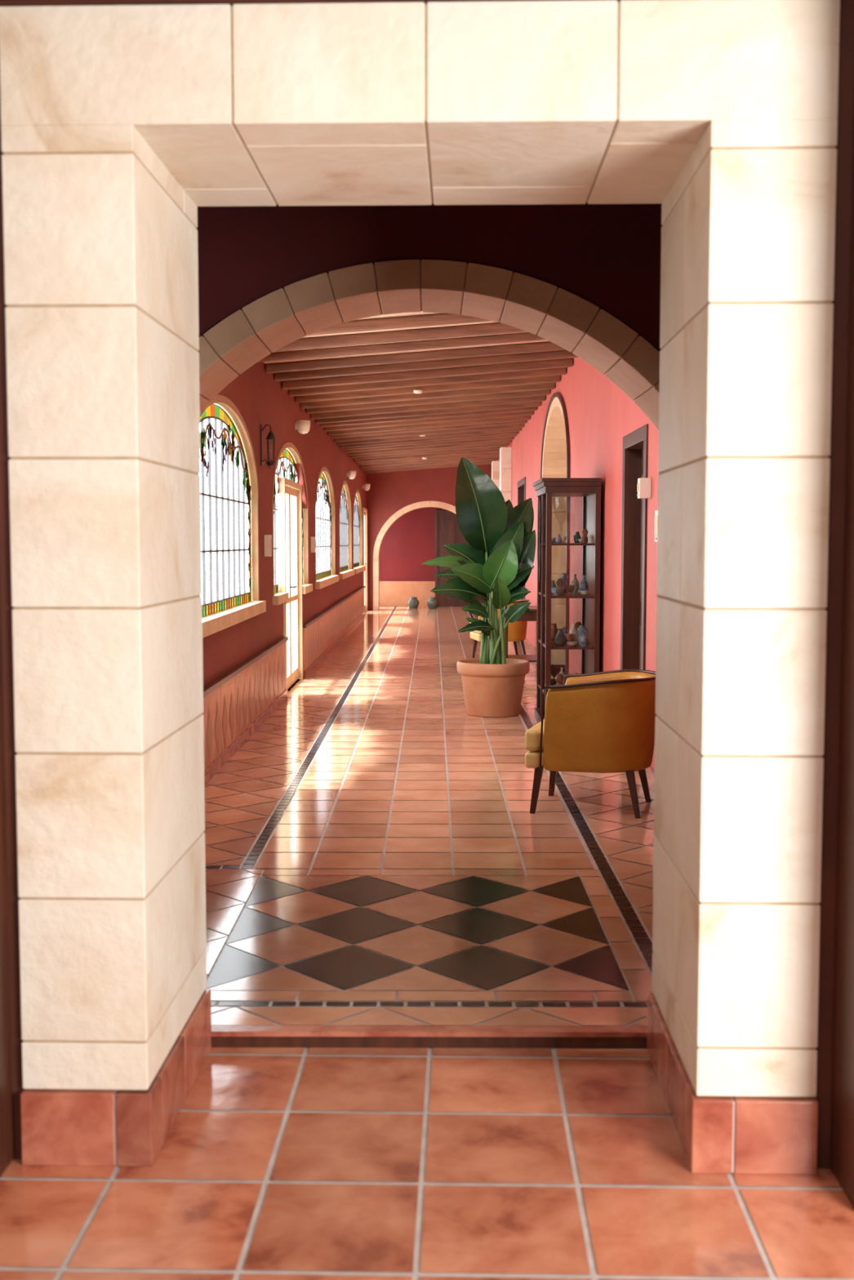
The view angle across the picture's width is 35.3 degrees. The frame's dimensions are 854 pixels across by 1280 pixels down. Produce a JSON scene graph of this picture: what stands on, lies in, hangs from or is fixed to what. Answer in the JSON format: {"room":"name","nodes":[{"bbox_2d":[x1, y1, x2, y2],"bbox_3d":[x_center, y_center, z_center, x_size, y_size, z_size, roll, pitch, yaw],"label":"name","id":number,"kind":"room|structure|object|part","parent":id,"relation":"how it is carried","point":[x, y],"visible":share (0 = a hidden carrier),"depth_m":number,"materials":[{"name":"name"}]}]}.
{"room":"hotel corridor","nodes":[
{"label":"hotel corridor","id":0,"kind":"room"},
{"bbox_2d":[202,362,366,691],"bbox_3d":[-1.360,-1.632,18.145,0.075,3.590,24.180,0,4,0],"label":"wall","id":1,"kind":"structure","parent":0,"point":[260,399],"depth_m":11.64,"materials":[{"name":"red paint"}]},
{"bbox_2d":[200,395,266,637],"bbox_3d":[-1.368,-0.878,9.166,0.125,1.535,3.200,0,4,0],"label":"window","id":2,"kind":"structure","parent":1,"relation":"in","point":[224,613],"depth_m":9.49,"materials":[{"name":"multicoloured glass"}]},
{"bbox_2d":[260,424,275,468],"bbox_3d":[-1.289,-1.575,10.900,0.126,0.359,0.084,0,4,0],"label":"wall lantern","id":3,"kind":"object","parent":1,"relation":"attached to","point":[270,436],"visible":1,"depth_m":10.88,"materials":[{"name":"metal"}]},
{"bbox_2d":[264,534,271,556],"bbox_3d":[-1.323,-0.788,11.188,0.057,0.180,0.120,0,4,0],"label":"intercom","id":4,"kind":"object","parent":1,"relation":"attached to","point":[268,538],"visible":1,"depth_m":11.13,"materials":[{"name":"white plastic"}]},
{"bbox_2d":[202,586,365,786],"bbox_3d":[-1.304,-0.043,16.567,0.049,0.570,20.760,0,4,0],"label":"wainscoting","id":5,"kind":"structure","parent":1,"relation":"attached to","point":[237,703],"depth_m":10.43,"materials":[{"name":"stone"}]},
{"bbox_2d":[275,477,302,688],"bbox_3d":[-1.363,-0.551,13.376,0.104,2.050,1.630,0,4,0],"label":"door","id":6,"kind":"structure","parent":1,"relation":"in","point":[287,488],"depth_m":13.36,"materials":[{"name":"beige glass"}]},
{"bbox_2d":[271,442,312,604],"bbox_3d":[-1.353,-1.189,13.355,0.120,1.525,3.400,0,4,0],"label":"window","id":7,"kind":"structure","parent":1,"relation":"in","point":[288,451],"depth_m":13.48,"materials":[{"name":"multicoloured glass"}]},
{"bbox_2d":[294,420,310,434],"bbox_3d":[-1.262,-2.164,13.634,0.156,0.140,0.144,0,4,0],"label":"wall sconce","id":8,"kind":"object","parent":1,"relation":"attached to","point":[303,427],"visible":1,"depth_m":13.58,"materials":[{"name":"white ceramic"}]},
{"bbox_2d":[310,537,315,552],"bbox_3d":[-1.305,-1.097,15.427,0.057,0.180,0.120,0,4,0],"label":"intercom","id":9,"kind":"object","parent":1,"relation":"attached to","point":[313,539],"visible":1,"depth_m":15.37,"materials":[{"name":"white plastic"}]},
{"bbox_2d":[315,466,338,589],"bbox_3d":[-1.333,-1.490,17.544,0.125,1.535,3.300,0,4,0],"label":"window","id":10,"kind":"structure","parent":1,"relation":"in","point":[323,577],"depth_m":18.03,"materials":[{"name":"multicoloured glass"}]},
{"bbox_2d":[338,480,355,579],"bbox_3d":[-1.315,-1.782,21.533,0.125,1.535,3.100,0,4,0],"label":"window","id":11,"kind":"structure","parent":1,"relation":"in","point":[345,571],"depth_m":22.05,"materials":[{"name":"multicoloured glass"}]},
{"bbox_2d":[346,471,355,479],"bbox_3d":[-1.228,-2.679,21.768,0.156,0.140,0.144,0,4,0],"label":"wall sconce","id":12,"kind":"object","parent":1,"relation":"attached to","point":[350,474],"visible":1,"depth_m":21.72,"materials":[{"name":"white ceramic"}]},
{"bbox_2d":[352,489,364,573],"bbox_3d":[-1.301,-2.037,25.024,0.125,1.535,3.100,0,4,0],"label":"window","id":13,"kind":"structure","parent":1,"relation":"in","point":[357,566],"depth_m":25.65,"materials":[{"name":"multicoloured glass"}]},
{"bbox_2d":[363,507,367,610],"bbox_3d":[-1.302,-1.637,27.610,0.104,2.140,1.280,0,4,0],"label":"door","id":14,"kind":"structure","parent":1,"relation":"in","point":[365,510],"depth_m":28.16,"materials":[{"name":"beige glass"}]},
{"bbox_2d":[362,484,369,490],"bbox_3d":[-1.207,-3.036,26.655,0.156,0.140,0.144,0,4,0],"label":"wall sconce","id":15,"kind":"object","parent":1,"relation":"attached to","point":[366,486],"visible":1,"depth_m":26.60,"materials":[{"name":"white ceramic"}]},
{"bbox_2d":[379,506,444,581],"bbox_3d":[0.229,-2.508,30.197,3.400,3.600,0.200,0,4,0],"label":"wall","id":16,"kind":"structure","parent":0,"point":[409,542],"depth_m":30.14,"materials":[{"name":"red paint"}]},
{"bbox_2d":[379,581,435,606],"bbox_3d":[0.079,-1.038,30.184,2.680,0.570,0.039,0,4,0],"label":"trim","id":17,"kind":"structure","parent":16,"relation":"attached to","point":[392,593],"depth_m":30.16,"materials":[{"name":"stone"}]},
{"bbox_2d":[435,509,471,606],"bbox_3d":[0.663,-1.834,30.108,0.970,2.170,0.068,0,4,0],"label":"door","id":18,"kind":"structure","parent":16,"relation":"in","point":[447,531],"depth_m":30.05,"materials":[{"name":"brown wood"}]},
{"bbox_2d":[262,311,573,381],"bbox_3d":[0.178,-3.159,18.067,3.400,0.734,24.300,0,4,0],"label":"ceiling","id":19,"kind":"structure","parent":0,"point":[401,314],"depth_m":10.56,"materials":[{"name":"brown wood"}]},
{"bbox_2d":[413,390,422,393],"bbox_3d":[-0.092,-2.509,13.554,0.090,0.030,0.090,0,4,0],"label":"smoke detector","id":20,"kind":"object","parent":19,"relation":"attached to","point":[414,391],"visible":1,"depth_m":13.52,"materials":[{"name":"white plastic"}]},
{"bbox_2d":[257,310,578,473],"bbox_3d":[0.024,-2.810,17.187,2.696,0.281,21.693,0,4,0],"label":"ceiling beams","id":21,"kind":"structure","parent":19,"relation":"attached to","point":[472,412],"depth_m":13.01,"materials":[{"name":"brown wood"}]},
{"bbox_2d":[0,1047,853,1279],"bbox_3d":[0.010,1.517,0.512,5.352,0.100,7.309,0,4,0],"label":"floor","id":22,"kind":"structure","parent":0,"point":[275,1163],"depth_m":3.10,"materials":[{"name":"tile"}]},
{"bbox_2d":[0,0,853,1168],"bbox_3d":[0.090,-0.405,3.489,5.200,3.300,0.740,0,4,1],"label":"wall","id":23,"kind":"structure","parent":0,"point":[844,147],"depth_m":3.13,"materials":[{"name":"brown paint"}]},
{"bbox_2d":[0,0,839,1174],"bbox_3d":[-0.016,-0.114,3.494,1.920,2.717,0.812,0,4,0],"label":"portal","id":24,"kind":"object","parent":23,"relation":"attached to","point":[118,122],"visible":1,"depth_m":3.14,"materials":[{"name":"stone"}]},
{"bbox_2d":[0,126,853,1207],"bbox_3d":[-0.013,-0.151,3.028,2.420,2.860,0.220,0,4,1],"label":"trim","id":25,"kind":"structure","parent":23,"relation":"attached to","point":[842,1139],"depth_m":3.10,"materials":[{"name":"brown wood"}]},
{"bbox_2d":[203,606,654,1048],"bbox_3d":[0.048,0.225,17.152,3.850,0.051,26.420,0,4,0],"label":"floor","id":26,"kind":"structure","parent":0,"point":[380,872],"depth_m":5.86,"materials":[{"name":"tile"}]},
{"bbox_2d":[407,596,418,608],"bbox_3d":[-0.296,-0.807,29.220,0.250,0.250,0.250,0,4,0],"label":"urn","id":27,"kind":"object","parent":26,"relation":"on","point":[413,603],"visible":1,"depth_m":29.14,"materials":[{"name":"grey ceramic"}]},
{"bbox_2d":[426,596,438,608],"bbox_3d":[0.124,-0.807,29.219,0.250,0.250,0.250,0,4,0],"label":"urn","id":28,"kind":"object","parent":26,"relation":"on","point":[432,603],"visible":1,"depth_m":29.13,"materials":[{"name":"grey ceramic"}]},
{"bbox_2d":[422,457,536,717],"bbox_3d":[0.432,-0.446,11.247,0.954,2.151,0.624,0,4,0],"label":"potted plant","id":29,"kind":"object","parent":26,"relation":"on","point":[499,558],"visible":1,"depth_m":11.09,"materials":[{"name":"green plant"}]},
{"bbox_2d":[470,599,529,657],"bbox_3d":[0.924,-0.132,16.630,0.697,0.739,0.660,-1,4,-10],"label":"tub chair","id":30,"kind":"object","parent":26,"relation":"on","point":[517,630],"visible":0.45,"depth_m":16.42,"materials":[{"name":"yellow leather"}]},
{"bbox_3d":[0.867,-0.107,16.622,0.580,0.210,0.550,-1,4,-10],"label":"seat","id":31,"kind":"part","parent":30,"relation":"part of","materials":[{"name":"leather"}]},
{"bbox_2d":[503,605,545,677],"bbox_3d":[1.042,0.013,14.636,0.500,0.740,0.800,0,4,0],"label":"console table","id":32,"kind":"object","parent":26,"relation":"on","point":[531,616],"visible":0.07,"depth_m":14.27,"materials":[{"name":"brown wood"}]},
{"bbox_2d":[532,477,601,723],"bbox_3d":[1.090,-0.289,10.613,0.450,1.930,0.960,0,4,0],"label":"display cabinet","id":33,"kind":"object","parent":26,"relation":"on","point":[585,637],"visible":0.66,"depth_m":10.43,"materials":[{"name":"brown wood"}]},
{"bbox_2d":[524,669,656,818],"bbox_3d":[0.929,0.548,7.327,0.696,0.739,0.660,1,4,16],"label":"tub chair","id":34,"kind":"object","parent":26,"relation":"on","point":[604,722],"visible":0.96,"depth_m":7.06,"materials":[{"name":"yellow leather"}]},
{"bbox_3d":[0.874,0.571,7.345,0.580,0.210,0.550,1,4,16],"label":"seat","id":35,"kind":"part","parent":34,"relation":"part of","materials":[{"name":"fabric"}]},
{"bbox_2d":[366,463,491,610],"bbox_3d":[0.072,-2.417,28.610,2.700,3.550,0.380,0,4,0],"label":"wall","id":36,"kind":"structure","parent":0,"point":[388,492],"depth_m":28.37,"materials":[{"name":"red paint"}]},
{"bbox_2d":[373,501,456,610],"bbox_3d":[0.072,-1.803,28.655,2.440,2.320,0.420,0,4,0],"label":"stone arch","id":37,"kind":"object","parent":36,"relation":"attached to","point":[397,514],"visible":0.66,"depth_m":28.42,"materials":[{"name":"stone"}]},
{"bbox_2d":[195,202,662,351],"bbox_3d":[0.000,-0.750,5.801,3.850,3.550,0.520,0,4,0],"label":"wall","id":38,"kind":"structure","parent":0,"point":[608,256],"depth_m":5.48,"materials":[{"name":"red paint"}]},
{"bbox_2d":[197,259,659,430],"bbox_3d":[-0.025,-0.276,5.836,2.940,2.600,0.560,0,4,0],"label":"stone arch","id":39,"kind":"object","parent":38,"relation":"attached to","point":[280,317],"visible":0.44,"depth_m":5.49,"materials":[{"name":"stone"}]},
{"bbox_2d":[496,357,659,769],"bbox_3d":[1.627,-1.631,18.133,0.500,3.590,24.180,0,4,0],"label":"wall","id":40,"kind":"structure","parent":0,"point":[599,413],"depth_m":10.29,"materials":[{"name":"pink paint"}]},
{"bbox_2d":[491,447,511,600],"bbox_3d":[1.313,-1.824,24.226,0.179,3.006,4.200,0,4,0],"label":"stone pilaster","id":41,"kind":"object","parent":40,"relation":"attached to","point":[501,470],"visible":0.23,"depth_m":22.06,"materials":[{"name":"stone"}]},
{"bbox_2d":[517,476,525,599],"bbox_3d":[1.451,-1.163,19.611,0.165,2.360,1.620,0,4,0],"label":"door","id":42,"kind":"structure","parent":40,"relation":"in","point":[522,483],"depth_m":20.25,"materials":[{"name":"brown wood"}]},
{"bbox_2d":[540,392,569,679],"bbox_3d":[1.591,-1.100,14.301,0.520,3.010,3.200,0,4,0],"label":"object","id":43,"kind":"object","parent":40,"relation":"attached to","point":[555,448],"visible":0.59,"depth_m":15.62,"materials":[{"name":"stone"}]},
{"bbox_2d":[523,638,654,792],"bbox_3d":[1.362,0.128,17.320,0.021,0.120,22.260,0,4,0],"label":"baseboard","id":44,"kind":"structure","parent":40,"relation":"attached to","point":[650,771],"depth_m":7.93,"materials":[{"name":"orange tile"}]},
{"bbox_2d":[620,423,648,670],"bbox_3d":[1.404,-0.261,8.653,0.165,2.160,0.990,0,4,0],"label":"door","id":45,"kind":"structure","parent":40,"relation":"in","point":[635,444],"depth_m":9.02,"materials":[{"name":"brown wood"}]},
{"bbox_2d":[636,477,651,498],"bbox_3d":[1.295,-0.906,8.010,0.077,0.120,0.080,0,4,0],"label":"wall sconce","id":46,"kind":"object","parent":40,"relation":"attached to","point":[644,484],"visible":1,"depth_m":7.97,"materials":[{"name":"white ceramic"}]},
{"bbox_2d":[653,510,657,542],"bbox_3d":[1.313,-0.645,7.593,0.037,0.180,0.150,0,4,0],"label":"light switch","id":47,"kind":"object","parent":40,"relation":"attached to","point":[655,511],"visible":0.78,"depth_m":7.60,"materials":[{"name":"white plastic"}]}
]}

